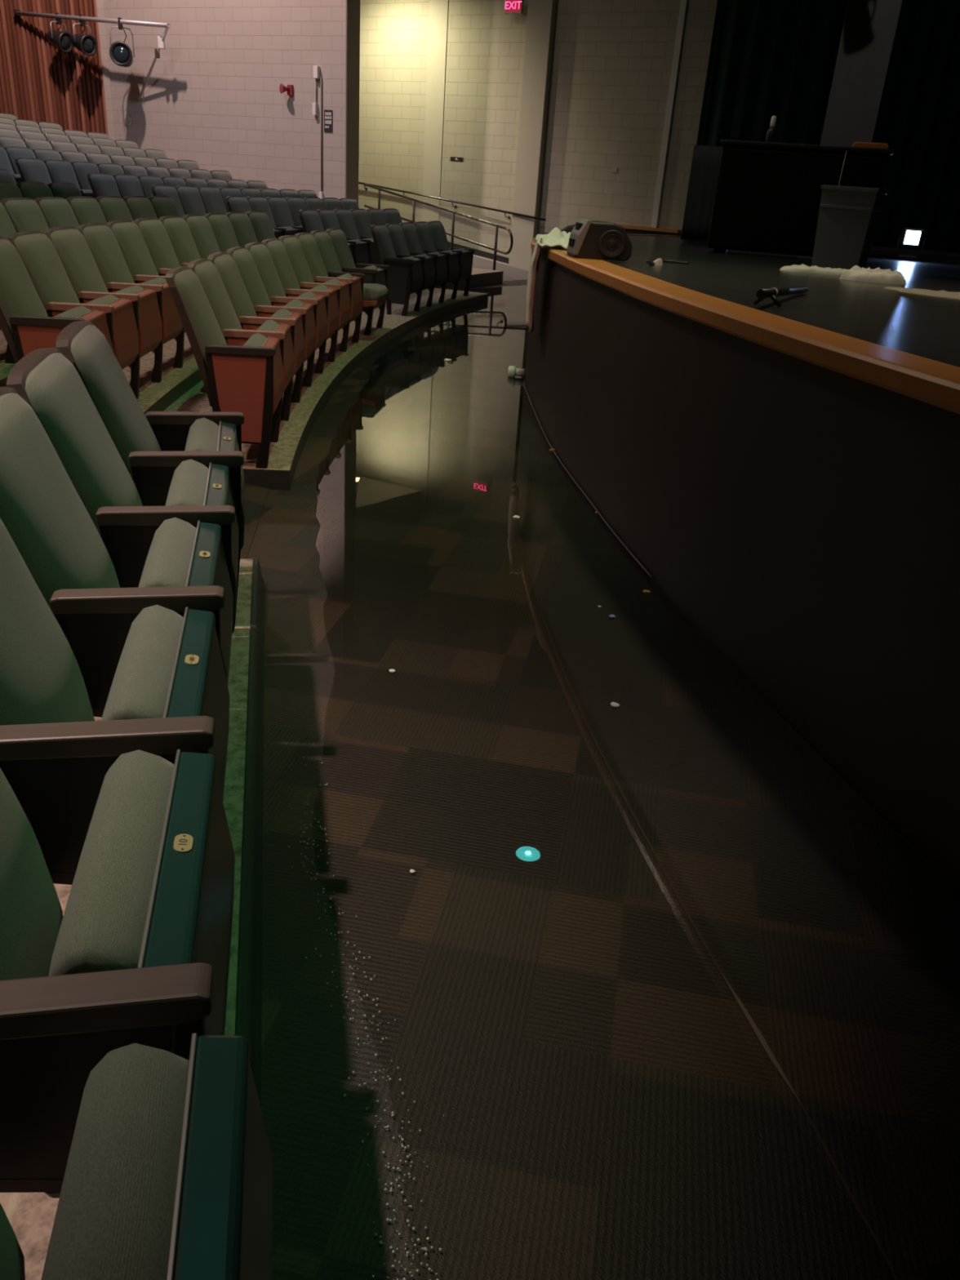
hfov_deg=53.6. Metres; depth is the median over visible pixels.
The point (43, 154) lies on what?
seat
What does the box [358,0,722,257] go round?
wall
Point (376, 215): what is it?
seat
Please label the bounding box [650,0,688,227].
trim
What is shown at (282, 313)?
seat cushion
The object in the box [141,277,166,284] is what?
seat cushion
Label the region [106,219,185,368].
seat
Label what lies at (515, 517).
scrap
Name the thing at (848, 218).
waste bin
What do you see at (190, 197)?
seat
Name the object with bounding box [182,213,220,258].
seat
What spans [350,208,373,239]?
seat
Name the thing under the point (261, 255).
seat
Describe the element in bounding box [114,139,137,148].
seat
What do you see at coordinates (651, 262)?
cable
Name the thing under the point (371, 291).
seat cushion
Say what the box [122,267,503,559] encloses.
floor
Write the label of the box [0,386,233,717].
seat
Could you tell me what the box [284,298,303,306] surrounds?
seat cushion
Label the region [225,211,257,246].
seat
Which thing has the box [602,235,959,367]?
floor
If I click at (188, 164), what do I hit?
seat
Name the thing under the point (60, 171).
seat
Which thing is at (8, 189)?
seat
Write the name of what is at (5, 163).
seat
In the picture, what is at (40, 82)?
wall
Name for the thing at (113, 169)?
seat
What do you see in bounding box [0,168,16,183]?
seat
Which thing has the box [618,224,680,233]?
trim
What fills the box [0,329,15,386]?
floor
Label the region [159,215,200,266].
seat
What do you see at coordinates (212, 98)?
wall
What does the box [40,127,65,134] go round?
seat
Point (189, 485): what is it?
seat cushion
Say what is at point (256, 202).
seat
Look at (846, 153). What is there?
stick
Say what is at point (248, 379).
seat
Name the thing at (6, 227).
seat
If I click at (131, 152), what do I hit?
seat
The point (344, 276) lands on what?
seat cushion
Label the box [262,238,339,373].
seat
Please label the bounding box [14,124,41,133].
seat
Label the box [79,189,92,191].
seat cushion
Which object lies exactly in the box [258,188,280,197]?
seat
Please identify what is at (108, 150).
seat
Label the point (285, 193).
seat
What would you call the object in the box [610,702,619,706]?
scrap
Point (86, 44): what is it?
lamp
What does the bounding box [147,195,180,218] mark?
seat
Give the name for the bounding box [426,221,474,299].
seat
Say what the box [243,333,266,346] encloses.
seat cushion
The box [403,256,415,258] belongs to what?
seat cushion
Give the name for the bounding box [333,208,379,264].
seat
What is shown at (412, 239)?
seat
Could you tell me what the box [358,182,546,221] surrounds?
wall rail
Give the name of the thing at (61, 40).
lamp
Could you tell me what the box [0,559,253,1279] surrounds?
floor
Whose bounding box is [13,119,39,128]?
seat
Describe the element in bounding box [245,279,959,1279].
floor
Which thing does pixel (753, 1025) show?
trim
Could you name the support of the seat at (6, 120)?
on the floor
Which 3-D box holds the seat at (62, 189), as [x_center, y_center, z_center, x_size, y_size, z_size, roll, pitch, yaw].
[-3.675,-3.811,8.946,0.496,0.876,0.558,6,26,5]
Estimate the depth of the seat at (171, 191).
10.62 m
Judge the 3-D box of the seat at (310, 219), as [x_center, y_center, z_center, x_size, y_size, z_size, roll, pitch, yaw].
[-1.698,-4.270,10.506,0.496,0.876,0.529,9,26,9]
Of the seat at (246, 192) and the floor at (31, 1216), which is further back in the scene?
the seat at (246, 192)
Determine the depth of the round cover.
17.88 m
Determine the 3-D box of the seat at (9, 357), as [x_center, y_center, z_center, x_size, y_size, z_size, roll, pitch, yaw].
[-3.005,-2.196,5.811,0.496,0.876,0.529,3,26,-3]
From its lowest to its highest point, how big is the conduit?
2.040 m
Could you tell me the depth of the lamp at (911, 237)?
10.48 m
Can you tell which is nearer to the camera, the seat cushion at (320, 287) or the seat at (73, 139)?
the seat cushion at (320, 287)
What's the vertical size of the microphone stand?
0.068 m
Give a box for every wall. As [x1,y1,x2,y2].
[0,0,108,134]
[103,0,346,199]
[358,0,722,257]
[819,0,902,146]
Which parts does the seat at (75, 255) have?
seat, panel, armrest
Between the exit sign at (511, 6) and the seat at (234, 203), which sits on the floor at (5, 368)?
the seat at (234, 203)
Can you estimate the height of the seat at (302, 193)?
0.876 m
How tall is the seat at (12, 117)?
0.876 m
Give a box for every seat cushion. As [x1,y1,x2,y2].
[40,1043,188,1279]
[48,749,174,976]
[54,306,90,318]
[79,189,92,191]
[85,294,118,304]
[101,604,183,720]
[114,284,143,293]
[137,517,196,587]
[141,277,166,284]
[164,458,208,506]
[184,417,218,451]
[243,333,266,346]
[257,320,279,330]
[270,308,291,318]
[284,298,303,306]
[297,291,315,297]
[310,284,328,290]
[324,278,339,284]
[337,273,352,278]
[347,239,361,241]
[362,265,377,308]
[363,283,387,300]
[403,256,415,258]
[417,253,427,256]
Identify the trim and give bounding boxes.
[96,0,115,140]
[345,0,359,204]
[421,0,448,222]
[473,254,508,265]
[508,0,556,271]
[516,521,898,1279]
[530,234,959,413]
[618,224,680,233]
[624,228,680,235]
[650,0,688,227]
[721,973,800,1102]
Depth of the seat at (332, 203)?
12.73 m
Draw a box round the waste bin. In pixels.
[811,184,888,269]
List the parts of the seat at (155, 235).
armrest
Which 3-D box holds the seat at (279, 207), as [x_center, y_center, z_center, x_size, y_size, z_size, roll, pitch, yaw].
[-2.280,-4.898,11.552,0.496,0.876,0.529,10,26,11]
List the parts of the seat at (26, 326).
seat, panel, armrest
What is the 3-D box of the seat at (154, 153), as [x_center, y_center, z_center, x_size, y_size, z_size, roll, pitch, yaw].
[-5.120,-7.530,15.552,0.496,0.876,0.558,14,27,19]
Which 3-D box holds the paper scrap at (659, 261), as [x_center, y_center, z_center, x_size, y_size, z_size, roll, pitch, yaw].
[0.987,-2.096,5.263,0.060,0.038,0.027,-3,27,-15]
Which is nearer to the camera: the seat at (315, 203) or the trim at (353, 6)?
the seat at (315, 203)
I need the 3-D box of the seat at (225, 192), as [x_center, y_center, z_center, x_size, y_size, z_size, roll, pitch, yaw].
[-2.984,-5.265,12.084,0.496,0.876,0.529,10,26,12]
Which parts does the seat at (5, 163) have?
seat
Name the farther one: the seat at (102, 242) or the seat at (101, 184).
the seat at (101, 184)
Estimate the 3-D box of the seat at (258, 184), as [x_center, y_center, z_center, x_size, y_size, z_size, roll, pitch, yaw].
[-3.128,-6.323,14.105,0.496,0.876,0.558,13,27,17]
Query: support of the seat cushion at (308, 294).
on the seat at (261, 255)
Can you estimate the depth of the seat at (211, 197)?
11.47 m
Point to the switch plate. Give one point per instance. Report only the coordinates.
(451, 158)
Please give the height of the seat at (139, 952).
0.876 m
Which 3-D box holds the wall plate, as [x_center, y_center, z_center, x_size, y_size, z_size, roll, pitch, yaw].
[2.284,-7.974,16.106,0.100,0.080,0.012,18,29,26]
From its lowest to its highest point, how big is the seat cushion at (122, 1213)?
0.358 m
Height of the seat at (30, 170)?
0.876 m
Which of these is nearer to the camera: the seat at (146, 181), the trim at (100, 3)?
the seat at (146, 181)
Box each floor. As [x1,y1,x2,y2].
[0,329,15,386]
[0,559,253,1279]
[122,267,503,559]
[163,288,488,489]
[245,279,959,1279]
[409,284,528,337]
[472,255,528,281]
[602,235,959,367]
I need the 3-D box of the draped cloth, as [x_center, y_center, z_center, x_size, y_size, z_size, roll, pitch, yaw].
[0.493,-2.409,6.354,0.338,0.652,0.675,4,26,0]
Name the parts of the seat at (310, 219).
seat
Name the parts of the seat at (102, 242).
seat, panel, armrest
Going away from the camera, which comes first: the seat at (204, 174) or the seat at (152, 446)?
the seat at (152, 446)
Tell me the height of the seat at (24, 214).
0.876 m
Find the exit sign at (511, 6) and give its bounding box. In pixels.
[504,0,524,13]
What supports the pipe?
attached to the wall at (212, 98)
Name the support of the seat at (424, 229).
on the floor at (285, 454)
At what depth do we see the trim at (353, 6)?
15.93 m
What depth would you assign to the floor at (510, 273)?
16.98 m
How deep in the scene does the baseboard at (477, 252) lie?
17.83 m
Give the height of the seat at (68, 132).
0.876 m
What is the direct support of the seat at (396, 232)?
on the floor at (285, 454)
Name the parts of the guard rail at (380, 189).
post, post, post, post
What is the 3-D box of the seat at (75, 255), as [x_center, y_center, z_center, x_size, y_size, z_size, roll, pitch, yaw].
[-2.146,-1.893,5.483,0.496,0.876,0.529,2,26,-4]
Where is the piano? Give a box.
[706,139,894,256]
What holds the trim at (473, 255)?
attached to the wall at (612, 60)
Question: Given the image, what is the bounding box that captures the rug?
[884,286,959,299]
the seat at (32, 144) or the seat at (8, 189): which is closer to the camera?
the seat at (8, 189)
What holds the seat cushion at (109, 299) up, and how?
on the seat at (42, 263)
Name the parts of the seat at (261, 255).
seat, panel, armrest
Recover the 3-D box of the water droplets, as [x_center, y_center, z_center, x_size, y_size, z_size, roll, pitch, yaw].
[-0.120,0.947,1.300,0.248,0.005,2.941,-1,26,-12]
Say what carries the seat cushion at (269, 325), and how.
on the seat at (208, 274)
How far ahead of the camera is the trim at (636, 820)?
2.05 m
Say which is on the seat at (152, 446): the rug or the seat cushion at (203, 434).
the seat cushion at (203, 434)
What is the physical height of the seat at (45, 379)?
0.876 m
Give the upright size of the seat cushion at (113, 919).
0.358 m
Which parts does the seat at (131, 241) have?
seat, armrest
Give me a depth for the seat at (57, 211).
7.00 m
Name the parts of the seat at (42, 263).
seat, panel, armrest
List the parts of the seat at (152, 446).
seat, panel, panel, armrest, armrest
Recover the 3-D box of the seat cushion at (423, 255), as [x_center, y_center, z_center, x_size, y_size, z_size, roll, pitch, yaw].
[-0.694,-4.171,10.744,0.139,0.358,0.410,9,26,10]
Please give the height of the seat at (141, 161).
0.876 m
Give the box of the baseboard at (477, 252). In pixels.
[448,241,509,264]
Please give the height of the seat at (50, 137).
0.876 m
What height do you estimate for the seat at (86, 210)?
0.876 m
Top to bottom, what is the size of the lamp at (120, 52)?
0.752 m
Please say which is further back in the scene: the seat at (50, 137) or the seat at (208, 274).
the seat at (50, 137)
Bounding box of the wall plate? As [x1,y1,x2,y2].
[611,167,617,172]
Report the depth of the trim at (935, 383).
2.80 m
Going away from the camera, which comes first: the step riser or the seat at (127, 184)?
the step riser
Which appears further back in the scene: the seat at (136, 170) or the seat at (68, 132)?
the seat at (68, 132)
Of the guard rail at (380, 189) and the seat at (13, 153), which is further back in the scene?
the guard rail at (380, 189)
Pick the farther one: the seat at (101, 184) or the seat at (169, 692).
the seat at (101, 184)
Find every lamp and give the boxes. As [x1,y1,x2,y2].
[46,13,73,53]
[71,14,97,56]
[109,17,134,66]
[895,227,925,261]
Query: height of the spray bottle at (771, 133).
0.200 m
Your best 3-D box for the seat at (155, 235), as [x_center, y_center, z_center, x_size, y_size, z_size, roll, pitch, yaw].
[-2.163,-2.562,6.877,0.496,0.876,0.529,4,26,0]
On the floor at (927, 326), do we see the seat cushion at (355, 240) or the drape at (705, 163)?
the drape at (705, 163)
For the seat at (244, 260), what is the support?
on the floor at (285, 454)
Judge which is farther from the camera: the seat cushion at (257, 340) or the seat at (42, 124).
the seat at (42, 124)
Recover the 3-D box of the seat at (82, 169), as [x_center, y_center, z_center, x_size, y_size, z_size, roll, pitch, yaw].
[-4.743,-5.500,11.912,0.496,0.876,0.529,10,26,11]
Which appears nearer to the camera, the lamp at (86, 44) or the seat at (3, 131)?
the seat at (3, 131)
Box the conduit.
[312,66,323,199]
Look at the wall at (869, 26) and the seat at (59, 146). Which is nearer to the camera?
the wall at (869, 26)
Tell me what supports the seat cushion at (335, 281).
on the seat at (292, 245)
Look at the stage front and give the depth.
2.86 m
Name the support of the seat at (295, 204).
on the floor at (5, 368)
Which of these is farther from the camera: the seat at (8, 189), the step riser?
the seat at (8, 189)
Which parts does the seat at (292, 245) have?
seat, panel, armrest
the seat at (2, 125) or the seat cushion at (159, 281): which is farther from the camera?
the seat at (2, 125)
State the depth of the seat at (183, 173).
13.56 m
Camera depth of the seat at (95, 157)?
13.15 m
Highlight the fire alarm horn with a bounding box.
[279,83,293,95]
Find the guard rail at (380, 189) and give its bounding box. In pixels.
[364,183,513,270]
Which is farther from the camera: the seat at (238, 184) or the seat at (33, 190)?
the seat at (238, 184)
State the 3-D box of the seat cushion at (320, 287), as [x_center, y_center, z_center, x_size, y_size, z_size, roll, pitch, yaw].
[-1.215,-2.436,7.048,0.139,0.358,0.410,4,26,0]
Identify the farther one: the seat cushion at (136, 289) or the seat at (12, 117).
the seat at (12, 117)
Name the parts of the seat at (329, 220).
seat, armrest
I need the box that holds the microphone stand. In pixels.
[753,285,808,307]
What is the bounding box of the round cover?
[124,115,133,126]
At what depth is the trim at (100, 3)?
17.70 m
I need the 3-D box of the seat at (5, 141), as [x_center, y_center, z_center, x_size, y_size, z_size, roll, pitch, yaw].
[-6.149,-6.327,12.887,0.496,0.876,0.529,10,26,13]
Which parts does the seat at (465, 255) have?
seat, armrest, armrest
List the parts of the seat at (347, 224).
seat, armrest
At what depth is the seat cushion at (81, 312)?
4.52 m
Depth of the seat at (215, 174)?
14.44 m
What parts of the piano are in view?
door, door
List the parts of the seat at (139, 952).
seat, panel, armrest, number plate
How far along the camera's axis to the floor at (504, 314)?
11.29 m
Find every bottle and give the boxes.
[765,115,776,142]
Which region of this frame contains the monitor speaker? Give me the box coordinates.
[566,217,631,261]
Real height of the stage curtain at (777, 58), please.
7.240 m
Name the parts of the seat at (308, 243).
seat, armrest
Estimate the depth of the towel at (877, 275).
5.19 m
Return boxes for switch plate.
[449,156,463,161]
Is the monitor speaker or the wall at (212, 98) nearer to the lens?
the monitor speaker
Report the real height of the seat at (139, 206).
0.876 m
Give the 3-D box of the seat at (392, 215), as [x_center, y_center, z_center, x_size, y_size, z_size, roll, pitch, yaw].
[-1.020,-5.312,12.780,0.496,0.876,0.558,12,27,15]
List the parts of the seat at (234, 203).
seat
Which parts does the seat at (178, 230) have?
armrest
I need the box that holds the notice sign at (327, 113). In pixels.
[324,109,332,132]
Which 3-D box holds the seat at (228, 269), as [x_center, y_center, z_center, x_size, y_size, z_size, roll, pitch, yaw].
[-1.306,-1.804,5.623,0.496,0.876,0.529,2,26,-4]
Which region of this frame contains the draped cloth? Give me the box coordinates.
[524,227,570,333]
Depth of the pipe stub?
7.86 m
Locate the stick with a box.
[838,151,847,186]
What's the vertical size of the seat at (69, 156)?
0.876 m
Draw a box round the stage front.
[524,255,959,889]
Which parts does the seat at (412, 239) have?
seat, armrest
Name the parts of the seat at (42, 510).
seat, panel, armrest, number plate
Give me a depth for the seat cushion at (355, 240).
10.94 m
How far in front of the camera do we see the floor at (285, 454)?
6.56 m
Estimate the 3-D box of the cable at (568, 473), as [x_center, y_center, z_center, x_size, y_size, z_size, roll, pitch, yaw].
[0.484,-1.181,5.815,0.107,0.007,4.221,1,26,-6]
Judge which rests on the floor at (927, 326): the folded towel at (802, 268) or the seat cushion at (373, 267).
the folded towel at (802, 268)
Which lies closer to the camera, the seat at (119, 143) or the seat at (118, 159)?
the seat at (118, 159)
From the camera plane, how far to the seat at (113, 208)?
7.93 m
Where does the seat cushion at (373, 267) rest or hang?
on the seat at (374, 273)
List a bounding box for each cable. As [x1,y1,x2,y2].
[523,381,652,577]
[645,259,688,265]
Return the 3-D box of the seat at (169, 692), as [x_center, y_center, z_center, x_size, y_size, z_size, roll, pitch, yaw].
[-0.697,0.148,1.647,0.496,0.876,0.529,-1,26,-11]
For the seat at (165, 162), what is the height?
0.876 m
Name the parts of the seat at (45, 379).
seat, panel, armrest, number plate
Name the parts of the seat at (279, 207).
seat, armrest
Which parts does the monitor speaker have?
handle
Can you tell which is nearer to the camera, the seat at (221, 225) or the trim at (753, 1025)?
the trim at (753, 1025)
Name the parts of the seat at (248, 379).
seat, panel, armrest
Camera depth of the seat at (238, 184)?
13.49 m
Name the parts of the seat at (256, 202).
seat, armrest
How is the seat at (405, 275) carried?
on the floor at (285, 454)
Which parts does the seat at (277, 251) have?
seat, panel, armrest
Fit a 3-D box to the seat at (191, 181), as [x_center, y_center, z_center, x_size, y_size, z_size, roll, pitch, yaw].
[-3.629,-5.714,12.759,0.496,0.876,0.529,11,26,14]
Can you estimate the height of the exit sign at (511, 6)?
0.220 m
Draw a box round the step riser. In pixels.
[235,557,264,1107]
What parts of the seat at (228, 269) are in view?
seat, panel, armrest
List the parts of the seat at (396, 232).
seat, armrest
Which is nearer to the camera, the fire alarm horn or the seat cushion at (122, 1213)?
the seat cushion at (122, 1213)
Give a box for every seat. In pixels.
[0,112,17,120]
[0,116,15,125]
[0,122,17,130]
[0,128,21,138]
[0,136,26,147]
[0,146,22,183]
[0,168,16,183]
[0,181,23,200]
[0,197,48,232]
[0,201,16,237]
[0,235,113,363]
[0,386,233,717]
[0,517,229,884]
[0,749,235,1198]
[0,1033,273,1279]
[4,146,35,174]
[4,343,15,363]
[6,231,139,368]
[6,347,239,617]
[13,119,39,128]
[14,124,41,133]
[14,157,52,184]
[16,182,53,199]
[17,130,46,140]
[23,138,52,151]
[32,148,62,160]
[35,196,79,228]
[37,121,62,129]
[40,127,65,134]
[43,159,94,198]
[43,226,162,399]
[44,133,70,142]
[47,182,82,199]
[49,140,77,151]
[55,320,244,632]
[58,150,87,162]
[63,129,87,137]
[66,195,106,225]
[68,135,93,144]
[70,160,100,189]
[74,142,101,155]
[76,222,183,382]
[84,152,111,164]
[86,132,110,139]
[87,173,121,198]
[91,137,115,146]
[95,195,133,222]
[96,162,124,175]
[98,145,124,155]
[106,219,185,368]
[108,154,134,165]
[112,173,145,197]
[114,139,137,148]
[120,164,147,176]
[121,146,146,157]
[122,195,157,221]
[132,155,157,167]
[133,217,180,275]
[137,174,164,197]
[143,149,167,159]
[144,165,169,177]
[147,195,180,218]
[151,184,185,217]
[154,158,178,168]
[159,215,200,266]
[160,176,186,186]
[164,266,284,468]
[167,167,191,178]
[174,185,206,215]
[176,160,199,169]
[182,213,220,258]
[183,177,207,187]
[186,258,294,442]
[188,168,212,179]
[197,186,226,213]
[204,178,228,188]
[204,213,239,252]
[207,252,305,420]
[209,169,232,180]
[218,186,242,213]
[225,179,248,188]
[225,195,282,238]
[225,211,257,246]
[226,246,316,402]
[239,187,262,197]
[244,241,328,386]
[245,180,267,189]
[246,195,299,235]
[246,210,275,242]
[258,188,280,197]
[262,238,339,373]
[266,196,304,232]
[278,189,299,198]
[278,235,351,362]
[284,196,307,226]
[294,232,362,351]
[297,190,317,198]
[298,208,353,258]
[303,196,324,210]
[310,230,387,342]
[316,208,368,264]
[321,197,342,209]
[325,228,389,335]
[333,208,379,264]
[338,198,359,209]
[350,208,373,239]
[366,208,386,225]
[369,223,422,315]
[382,208,402,223]
[385,222,435,311]
[399,222,447,306]
[413,221,459,302]
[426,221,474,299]
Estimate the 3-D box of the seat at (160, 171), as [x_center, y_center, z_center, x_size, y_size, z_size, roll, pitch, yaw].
[-4.315,-6.117,13.262,0.496,0.876,0.529,11,26,14]
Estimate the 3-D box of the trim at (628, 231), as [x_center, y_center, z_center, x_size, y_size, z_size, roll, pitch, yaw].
[2.687,-6.949,16.214,1.498,0.115,0.130,18,29,26]
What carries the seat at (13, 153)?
on the floor
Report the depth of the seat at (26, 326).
4.34 m
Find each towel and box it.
[779,263,846,275]
[839,265,906,284]
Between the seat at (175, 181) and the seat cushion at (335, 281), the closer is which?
the seat cushion at (335, 281)
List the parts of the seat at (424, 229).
seat, armrest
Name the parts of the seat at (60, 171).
seat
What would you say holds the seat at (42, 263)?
on the floor at (175, 382)
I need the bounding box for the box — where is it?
[852,142,888,149]
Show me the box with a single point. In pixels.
(858, 144)
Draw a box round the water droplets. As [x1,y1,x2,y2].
[288,751,444,1279]
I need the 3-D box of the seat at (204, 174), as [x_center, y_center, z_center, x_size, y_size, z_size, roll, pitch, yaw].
[-3.980,-6.518,14.149,0.496,0.876,0.529,12,27,17]
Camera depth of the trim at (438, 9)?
17.34 m
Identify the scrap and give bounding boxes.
[512,515,519,519]
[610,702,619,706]
[653,257,662,266]
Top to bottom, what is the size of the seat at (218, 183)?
0.876 m
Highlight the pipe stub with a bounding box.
[507,365,524,377]
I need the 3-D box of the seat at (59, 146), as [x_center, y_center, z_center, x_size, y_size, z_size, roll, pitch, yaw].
[-5.844,-6.734,13.781,0.496,0.876,0.529,11,27,15]
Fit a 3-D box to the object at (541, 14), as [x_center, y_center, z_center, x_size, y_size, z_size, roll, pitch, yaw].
[1.039,-10.506,15.749,0.457,8.300,0.200,18,29,26]
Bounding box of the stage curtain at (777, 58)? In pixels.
[701,0,959,253]
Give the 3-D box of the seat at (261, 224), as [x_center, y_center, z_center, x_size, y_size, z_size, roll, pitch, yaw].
[-1.949,-3.667,9.211,0.496,0.876,0.558,7,26,6]
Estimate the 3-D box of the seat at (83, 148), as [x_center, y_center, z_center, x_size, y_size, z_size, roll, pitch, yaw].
[-5.678,-6.934,14.225,0.496,0.876,0.529,12,27,16]
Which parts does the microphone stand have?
leg, rod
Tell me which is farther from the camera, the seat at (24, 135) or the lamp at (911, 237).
the seat at (24, 135)
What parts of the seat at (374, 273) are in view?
seat, panel, armrest, armrest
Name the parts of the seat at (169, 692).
seat, panel, armrest, number plate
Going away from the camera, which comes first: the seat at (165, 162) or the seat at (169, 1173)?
the seat at (169, 1173)
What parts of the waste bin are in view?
handle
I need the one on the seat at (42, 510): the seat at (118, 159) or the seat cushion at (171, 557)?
the seat cushion at (171, 557)
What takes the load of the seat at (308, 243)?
on the floor at (285, 454)
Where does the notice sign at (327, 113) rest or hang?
attached to the wall at (212, 98)
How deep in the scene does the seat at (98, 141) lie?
15.43 m
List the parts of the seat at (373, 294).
seat, armrest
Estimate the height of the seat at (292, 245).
0.876 m
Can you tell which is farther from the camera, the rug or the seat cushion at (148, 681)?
the rug
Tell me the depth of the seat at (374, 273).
8.75 m
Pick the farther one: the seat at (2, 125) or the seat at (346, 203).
the seat at (2, 125)
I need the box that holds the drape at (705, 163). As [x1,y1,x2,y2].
[680,145,722,241]
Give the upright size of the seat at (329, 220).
0.876 m
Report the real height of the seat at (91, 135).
0.876 m
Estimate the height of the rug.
0.018 m
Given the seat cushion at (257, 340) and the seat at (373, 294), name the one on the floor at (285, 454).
the seat at (373, 294)
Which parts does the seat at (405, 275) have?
seat, panel, armrest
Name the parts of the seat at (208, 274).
seat, panel, armrest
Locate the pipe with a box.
[13,8,169,100]
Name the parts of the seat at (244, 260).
seat, panel, armrest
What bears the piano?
on the floor at (927, 326)

